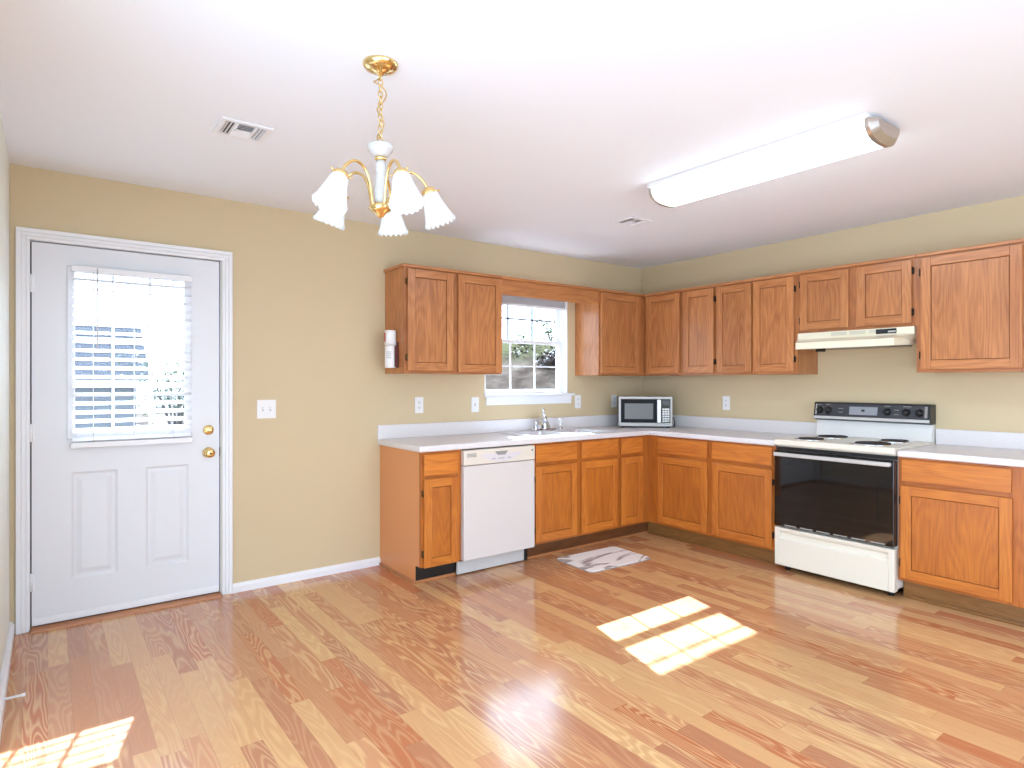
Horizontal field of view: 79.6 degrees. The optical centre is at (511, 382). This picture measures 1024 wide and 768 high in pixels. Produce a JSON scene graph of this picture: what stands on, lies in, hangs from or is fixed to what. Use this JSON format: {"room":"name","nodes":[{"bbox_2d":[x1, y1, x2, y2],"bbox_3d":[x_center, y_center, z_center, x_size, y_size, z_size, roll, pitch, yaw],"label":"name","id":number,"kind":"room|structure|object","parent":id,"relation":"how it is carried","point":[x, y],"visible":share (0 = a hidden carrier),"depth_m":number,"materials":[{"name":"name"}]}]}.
{"room":"kitchen","nodes":[
{"label":"kitchen","id":0,"kind":"room"},
{"bbox_2d":[0,112,9,677],"bbox_3d":[-0.674,0.086,0.526,0.120,2.456,6.600,0,0,-37],"label":"wall","id":1,"kind":"structure","parent":0,"point":[4,160],"depth_m":2.83,"materials":[{"name":"beige paint"}]},
{"bbox_2d":[0,621,14,739],"bbox_3d":[-1.898,1.278,2.264,0.020,0.072,2.350,0,0,-37],"label":"baseboard","id":2,"kind":"structure","parent":1,"relation":"attached to","point":[4,678],"depth_m":2.69,"materials":[{"name":"white wood"}]},
{"bbox_2d":[2,693,25,700],"bbox_3d":[-2.004,1.264,2.472,0.073,0.022,0.021,0,0,-37],"label":"door stop","id":3,"kind":"object","parent":1,"relation":"attached to","point":[22,694],"visible":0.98,"depth_m":2.47,"materials":[{"name":"white"}]},
{"bbox_2d":[10,164,640,633],"bbox_3d":[-0.705,0.086,4.731,5.140,2.456,0.150,0,0,-37],"label":"wall","id":4,"kind":"structure","parent":0,"point":[309,293],"depth_m":4.12,"materials":[{"name":"beige paint"}]},
{"bbox_2d":[29,241,219,626],"bbox_3d":[-2.177,0.274,3.518,0.934,2.048,0.113,0,0,-37],"label":"door","id":5,"kind":"structure","parent":4,"relation":"in","point":[117,528],"depth_m":3.48,"materials":[{"name":"white paint"}]},
{"bbox_2d":[71,265,192,448],"bbox_3d":[-2.154,-0.141,3.506,0.594,0.994,0.049,0,0,-37],"label":"window blind","id":6,"kind":"object","parent":5,"relation":"attached to","point":[180,438],"visible":1,"depth_m":3.49,"materials":[{"name":"white plastic"}]},
{"bbox_2d":[16,226,232,634],"bbox_3d":[-2.213,0.249,3.580,1.054,2.130,0.170,0,0,-37],"label":"trim","id":7,"kind":"structure","parent":4,"relation":"attached to","point":[25,236],"depth_m":3.31,"materials":[{"name":"white wood"}]},
{"bbox_2d":[257,400,275,418],"bbox_3d":[-1.583,0.169,3.963,0.117,0.120,0.017,0,0,-37],"label":"light switch","id":8,"kind":"object","parent":4,"relation":"attached to","point":[265,408],"visible":1,"depth_m":3.97,"materials":[{"name":"white plastic"}]},
{"bbox_2d":[233,557,380,592],"bbox_3d":[-1.350,1.286,4.139,0.996,0.056,0.016,0,0,-37],"label":"baseboard","id":9,"kind":"structure","parent":4,"relation":"attached to","point":[328,570],"depth_m":4.10,"materials":[{"name":"white wood"}]},
{"bbox_2d":[415,397,422,412],"bbox_3d":[-0.701,0.167,4.635,0.072,0.120,0.008,0,0,-37],"label":"wall outlet","id":10,"kind":"object","parent":4,"relation":"attached to","point":[418,400],"visible":1,"depth_m":4.63,"materials":[{"name":"white plastic"}]},
{"bbox_2d":[383,263,501,374],"bbox_3d":[-0.504,-0.445,4.586,0.840,0.756,0.323,0,0,-37],"label":"upper cabinet","id":11,"kind":"object","parent":4,"relation":"attached to","point":[445,321],"visible":1,"depth_m":4.41,"materials":[{"name":"brown wood"}]},
{"bbox_2d":[384,330,398,367],"bbox_3d":[-0.852,-0.238,4.303,0.084,0.264,0.092,0,0,-37],"label":"canister","id":12,"kind":"object","parent":11,"relation":"attached to","point":[392,347],"visible":1,"depth_m":4.27,"materials":[{"name":"white plastic"}]},
{"bbox_2d":[471,397,478,411],"bbox_3d":[-0.293,0.174,4.937,0.072,0.120,0.017,0,0,-37],"label":"light switch","id":13,"kind":"object","parent":4,"relation":"attached to","point":[474,400],"visible":1,"depth_m":4.93,"materials":[{"name":"white plastic"}]},
{"bbox_2d":[483,302,574,404],"bbox_3d":[0.123,-0.301,5.336,0.984,0.969,0.184,0,0,-37],"label":"window","id":14,"kind":"structure","parent":4,"relation":"in","point":[560,394],"depth_m":5.43,"materials":[{"name":"white"}]},
{"bbox_2d":[502,295,564,310],"bbox_3d":[0.121,-0.713,5.297,0.880,0.118,0.046,0,0,-37],"label":"window blind","id":15,"kind":"object","parent":14,"relation":"attached to","point":[506,300],"visible":0.38,"depth_m":5.33,"materials":[{"name":"white"}]},
{"bbox_2d":[575,395,580,407],"bbox_3d":[0.604,0.171,5.620,0.072,0.120,0.008,0,0,-37],"label":"wall outlet","id":16,"kind":"object","parent":4,"relation":"attached to","point":[577,397],"visible":1,"depth_m":5.62,"materials":[{"name":"white plastic"}]},
{"bbox_2d":[377,414,816,438],"bbox_3d":[0.697,0.356,4.581,2.843,0.102,1.778,0,0,-37],"label":"backsplash","id":17,"kind":"structure","parent":4,"relation":"attached to","point":[393,431],"depth_m":5.06,"materials":[{"name":"laminate"}]},
{"bbox_2d":[575,289,644,375],"bbox_3d":[1.032,-0.445,5.746,0.901,0.756,0.323,0,0,-37],"label":"upper cabinet","id":18,"kind":"object","parent":4,"relation":"attached to","point":[609,334],"visible":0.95,"depth_m":5.50,"materials":[{"name":"brown wood"}]},
{"bbox_2d":[502,276,598,304],"bbox_3d":[0.334,-0.752,5.047,1.051,0.142,0.034,0,0,-37],"label":"window valance","id":19,"kind":"object","parent":18,"relation":"attached to","point":[511,286],"visible":0.94,"depth_m":5.02,"materials":[{"name":"brown wood"}]},
{"bbox_2d":[611,395,616,406],"bbox_3d":[0.982,0.174,5.906,0.072,0.120,0.008,0,0,-37],"label":"wall outlet","id":20,"kind":"object","parent":4,"relation":"attached to","point":[613,397],"visible":1,"depth_m":5.90,"materials":[{"name":"white plastic"}]},
{"bbox_2d":[0,0,1023,268],"bbox_3d":[1.284,-1.192,2.098,5.140,0.100,6.750,0,0,-37],"label":"ceiling","id":21,"kind":"structure","parent":0,"point":[540,125],"depth_m":2.52,"materials":[{"name":"white paint"}]},
{"bbox_2d":[213,116,273,143],"bbox_3d":[-1.213,-1.136,2.769,0.213,0.010,0.200,0,0,-37],"label":"ceiling vent","id":22,"kind":"object","parent":21,"relation":"in","point":[230,127],"visible":1,"depth_m":2.76,"materials":[{"name":"white metal"}]},
{"bbox_2d":[312,55,454,236],"bbox_3d":[-0.462,-0.852,2.183,0.522,0.578,0.507,0,0,-37],"label":"chandelier","id":23,"kind":"object","parent":21,"relation":"hanging from","point":[331,197],"visible":1,"depth_m":2.17,"materials":[{"name":"white glass"}]},
{"bbox_2d":[614,216,651,226],"bbox_3d":[0.850,-1.136,4.329,0.200,0.010,0.177,0,0,-37],"label":"ceiling vent","id":24,"kind":"object","parent":21,"relation":"in","point":[632,221],"visible":1,"depth_m":4.31,"materials":[{"name":"white metal"}]},
{"bbox_2d":[647,112,899,207],"bbox_3d":[1.260,-1.091,3.156,0.318,0.099,1.243,0,0,-37],"label":"ceiling light","id":25,"kind":"object","parent":21,"relation":"attached to","point":[861,133],"visible":1,"depth_m":2.96,"materials":[{"name":"white plastic"}]},
{"bbox_2d":[0,522,1023,767],"bbox_3d":[1.284,1.364,2.098,5.140,0.100,6.750,0,0,-37],"label":"floor","id":26,"kind":"structure","parent":0,"point":[688,655],"depth_m":2.75,"materials":[{"name":"brown wood"}]},
{"bbox_2d":[30,591,221,633],"bbox_3d":[-2.194,1.306,3.548,0.924,0.016,0.145,0,0,-37],"label":"threshold","id":27,"kind":"object","parent":26,"relation":"on","point":[84,620],"depth_m":3.47,"materials":[{"name":"brown wood"}]},
{"bbox_2d":[379,445,460,583],"bbox_3d":[-0.648,0.880,4.284,0.318,0.866,0.631,0,0,-37],"label":"base cabinet","id":28,"kind":"object","parent":26,"relation":"on","point":[420,493],"visible":1,"depth_m":4.08,"materials":[{"name":"brown wood"}]},
{"bbox_2d":[456,444,534,573],"bbox_3d":[-0.260,0.881,4.547,0.616,0.858,0.621,0,0,-37],"label":"dishwasher","id":29,"kind":"object","parent":26,"relation":"on","point":[498,483],"visible":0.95,"depth_m":4.29,"materials":[{"name":"white"}]},
{"bbox_2d":[527,437,617,556],"bbox_3d":[0.337,0.880,5.028,0.910,0.866,0.631,0,0,-37],"label":"base cabinet","id":30,"kind":"object","parent":26,"relation":"on","point":[576,482],"visible":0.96,"depth_m":4.78,"materials":[{"name":"brown wood"}]},
{"bbox_2d":[377,414,816,452],"bbox_3d":[0.697,0.376,4.581,2.843,0.142,1.778,0,0,-37],"label":"countertop","id":31,"kind":"structure","parent":30,"relation":"on","point":[440,436],"depth_m":4.85,"materials":[{"name":"laminate"}]},
{"bbox_2d":[531,409,555,430],"bbox_3d":[0.305,0.309,5.186,0.240,0.182,0.176,0,0,-37],"label":"kitchen faucet","id":32,"kind":"object","parent":31,"relation":"on","point":[543,424],"visible":1,"depth_m":5.20,"materials":[{"name":"silver metal"}]},
{"bbox_2d":[497,428,613,436],"bbox_3d":[0.360,0.488,5.047,0.844,0.174,0.490,0,0,-37],"label":"sink","id":33,"kind":"object","parent":31,"relation":"in","point":[565,431],"visible":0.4,"depth_m":5.08,"materials":[{"name":"silver metal"}]},
{"bbox_2d":[557,418,562,428],"bbox_3d":[0.419,0.353,5.342,0.048,0.094,0.048,0,0,-37],"label":"sprayer","id":34,"kind":"object","parent":33,"relation":"on","point":[559,419],"visible":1,"depth_m":5.33,"materials":[{"name":"silver metal"}]},
{"bbox_2d":[618,396,674,427],"bbox_3d":[1.244,0.265,5.709,0.506,0.282,0.370,0,0,8],"label":"microwave","id":35,"kind":"object","parent":31,"relation":"on","point":[632,410],"visible":1,"depth_m":5.56,"materials":[{"name":"grey"}]},
{"bbox_2d":[527,531,647,558],"bbox_3d":[0.653,1.306,4.983,1.358,0.015,0.012,0,0,-37],"label":"trim","id":36,"kind":"structure","parent":26,"relation":"on","point":[598,542],"depth_m":4.93,"materials":[{"name":"brown wood"}]},
{"bbox_2d":[557,547,649,571],"bbox_3d":[0.684,1.309,4.577,0.610,0.008,0.410,0,0,-34],"label":"kitchen mat","id":37,"kind":"object","parent":26,"relation":"on","point":[607,558],"visible":1,"depth_m":4.54,"materials":[{"name":"fabric"}]},
{"bbox_2d":[612,435,648,537],"bbox_3d":[1.092,0.880,5.598,0.982,0.866,0.631,0,0,-37],"label":"base cabinet","id":38,"kind":"object","parent":26,"relation":"on","point":[633,451],"visible":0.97,"depth_m":5.16,"materials":[{"name":"brown wood"}]},
{"bbox_2d":[648,531,781,565],"bbox_3d":[1.563,1.306,4.893,0.012,0.015,1.228,0,0,-37],"label":"trim","id":39,"kind":"structure","parent":26,"relation":"on","point":[735,553],"depth_m":4.83,"materials":[{"name":"brown wood"}]},
{"bbox_2d":[648,435,782,565],"bbox_3d":[1.741,0.880,5.034,0.631,0.866,1.240,0,0,-37],"label":"base cabinet","id":40,"kind":"object","parent":26,"relation":"on","point":[717,494],"visible":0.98,"depth_m":4.76,"materials":[{"name":"brown wood"}]},
{"bbox_2d":[773,402,935,595],"bbox_3d":[2.325,0.729,4.204,0.696,1.170,0.771,0,0,-37],"label":"electric range","id":41,"kind":"object","parent":26,"relation":"on","point":[836,487],"visible":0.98,"depth_m":4.06,"materials":[{"name":"white metal"}]},
{"bbox_2d":[779,449,903,588],"bbox_3d":[2.357,0.853,4.228,0.582,0.813,0.767,0,0,-37],"label":"oven","id":42,"kind":"object","parent":41,"relation":"in","point":[899,583],"depth_m":3.74,"materials":[{"name":"white glass"}]},
{"bbox_2d":[775,435,935,455],"bbox_3d":[2.341,0.420,4.216,0.656,0.052,0.769,0,0,-37],"label":"cooktop","id":43,"kind":"object","parent":41,"relation":"in","point":[848,445],"depth_m":4.08,"materials":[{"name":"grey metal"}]},
{"bbox_2d":[898,457,1023,623],"bbox_3d":[2.791,0.880,3.643,0.631,0.866,0.680,0,0,-37],"label":"base cabinet","id":44,"kind":"object","parent":26,"relation":"on","point":[961,524],"visible":0.98,"depth_m":3.47,"materials":[{"name":"brown wood"}]},
{"bbox_2d":[897,429,1023,467],"bbox_3d":[2.790,0.376,3.642,0.634,0.142,0.679,0,0,-37],"label":"countertop","id":45,"kind":"structure","parent":44,"relation":"on","point":[967,446],"depth_m":3.75,"materials":[{"name":"laminate"}]},
{"bbox_2d":[911,596,1023,626],"bbox_3d":[2.624,1.306,3.489,0.012,0.015,0.635,0,0,-37],"label":"trim","id":46,"kind":"structure","parent":26,"relation":"on","point":[912,597],"depth_m":3.50,"materials":[{"name":"brown wood"}]},
{"bbox_2d":[641,195,1023,442],"bbox_3d":[3.332,0.086,3.551,0.120,2.456,6.600,0,0,-37],"label":"wall","id":47,"kind":"structure","parent":0,"point":[976,401],"depth_m":4.51,"materials":[{"name":"beige paint"}]},
{"bbox_2d":[645,284,715,375],"bbox_3d":[1.580,-0.445,5.502,0.323,0.756,0.768,0,0,-37],"label":"upper cabinet","id":48,"kind":"object","parent":47,"relation":"attached to","point":[680,324],"visible":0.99,"depth_m":5.39,"materials":[{"name":"brown wood"}]},
{"bbox_2d":[723,396,729,409],"bbox_3d":[1.875,0.176,5.374,0.008,0.120,0.072,0,0,-37],"label":"wall outlet","id":49,"kind":"object","parent":47,"relation":"attached to","point":[726,399],"visible":1,"depth_m":5.37,"materials":[{"name":"white plastic"}]},
{"bbox_2d":[715,272,817,374],"bbox_3d":[2.021,-0.445,4.918,0.323,0.756,0.696,0,0,-37],"label":"upper cabinet","id":50,"kind":"object","parent":47,"relation":"attached to","point":[757,318],"visible":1,"depth_m":4.78,"materials":[{"name":"brown wood"}]},
{"bbox_2d":[796,326,916,351],"bbox_3d":[2.410,-0.292,4.285,0.463,0.144,0.767,0,0,-37],"label":"range hood","id":51,"kind":"object","parent":47,"relation":"attached to","point":[892,337],"visible":0.9,"depth_m":4.13,"materials":[{"name":"beige metal"}]},
{"bbox_2d":[797,254,916,333],"bbox_3d":[2.467,-0.594,4.328,0.323,0.457,0.782,0,0,-37],"label":"upper cabinet","id":52,"kind":"object","parent":47,"relation":"attached to","point":[882,293],"visible":0.96,"depth_m":4.19,"materials":[{"name":"brown wood"}]},
{"bbox_2d":[916,238,1023,372],"bbox_3d":[2.910,-0.445,3.741,0.323,0.756,0.691,0,0,-37],"label":"upper cabinet","id":53,"kind":"object","parent":47,"relation":"attached to","point":[970,299],"visible":1,"depth_m":3.68,"materials":[{"name":"brown wood"}]},
{"bbox_2d":[936,429,1023,449],"bbox_3d":[3.035,0.356,3.827,0.020,0.102,0.679,0,0,-37],"label":"backsplash","id":54,"kind":"structure","parent":47,"relation":"attached to","point":[989,439],"depth_m":3.89,"materials":[{"name":"laminate"}]},
{"label":"outside","id":55,"kind":"structure","parent":0,"visible":0},
{"bbox_2d":[136,396,183,425],"bbox_3d":[-25.871,1.589,42.123,120.000,0.150,89.840,0,0,-37],"label":"ground","id":56,"kind":"structure","parent":55,"point":[139,398],"depth_m":39.43,"materials":[{"name":"white"}]},
{"bbox_2d":[75,325,148,432],"bbox_3d":[-17.582,-0.076,15.808,13.513,3.180,9.830,0,0,-37],"label":"neighbor house","id":57,"kind":"structure","parent":56,"relation":"on","point":[77,327],"depth_m":15.87,"materials":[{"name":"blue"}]},
{"bbox_2d":[115,346,183,428],"bbox_3d":[-8.201,0.160,15.158,2.792,2.933,2.456,0,0,-37],"label":"shrub","id":58,"kind":"object","parent":56,"relation":"on","point":[178,422],"visible":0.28,"depth_m":14.89,"materials":[{"name":"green plant"}]},
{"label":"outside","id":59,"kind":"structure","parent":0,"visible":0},
{"bbox_2d":[136,343,555,429],"bbox_3d":[-0.587,0.224,31.042,33.000,2.780,34.000,0,0,-37],"label":"hill","id":60,"kind":"structure","parent":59,"point":[521,377],"depth_m":13.86,"materials":[{"name":"white"}]},
{"bbox_2d":[504,344,528,356],"bbox_3d":[0.175,-0.524,15.172,1.095,0.846,1.320,0,0,-37],"label":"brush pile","id":61,"kind":"object","parent":60,"relation":"on","point":[514,348],"visible":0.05,"depth_m":14.94,"materials":[{"name":"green plant"}]},
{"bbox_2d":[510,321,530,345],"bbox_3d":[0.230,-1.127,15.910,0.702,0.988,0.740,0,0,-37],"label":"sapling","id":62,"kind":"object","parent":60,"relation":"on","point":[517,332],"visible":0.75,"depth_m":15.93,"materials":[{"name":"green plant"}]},
{"bbox_2d":[531,345,555,368],"bbox_3d":[1.004,-0.440,14.208,1.122,0.918,1.086,0,0,2],"label":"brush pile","id":63,"kind":"object","parent":60,"relation":"on","point":[550,358],"visible":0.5,"depth_m":14.00,"materials":[{"name":"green plant"}]},
{"bbox_2d":[536,313,555,347],"bbox_3d":[0.980,-1.191,15.550,0.854,1.120,0.796,0,0,-37],"label":"sapling","id":64,"kind":"object","parent":60,"relation":"on","point":[549,331],"visible":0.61,"depth_m":15.49,"materials":[{"name":"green plant"}]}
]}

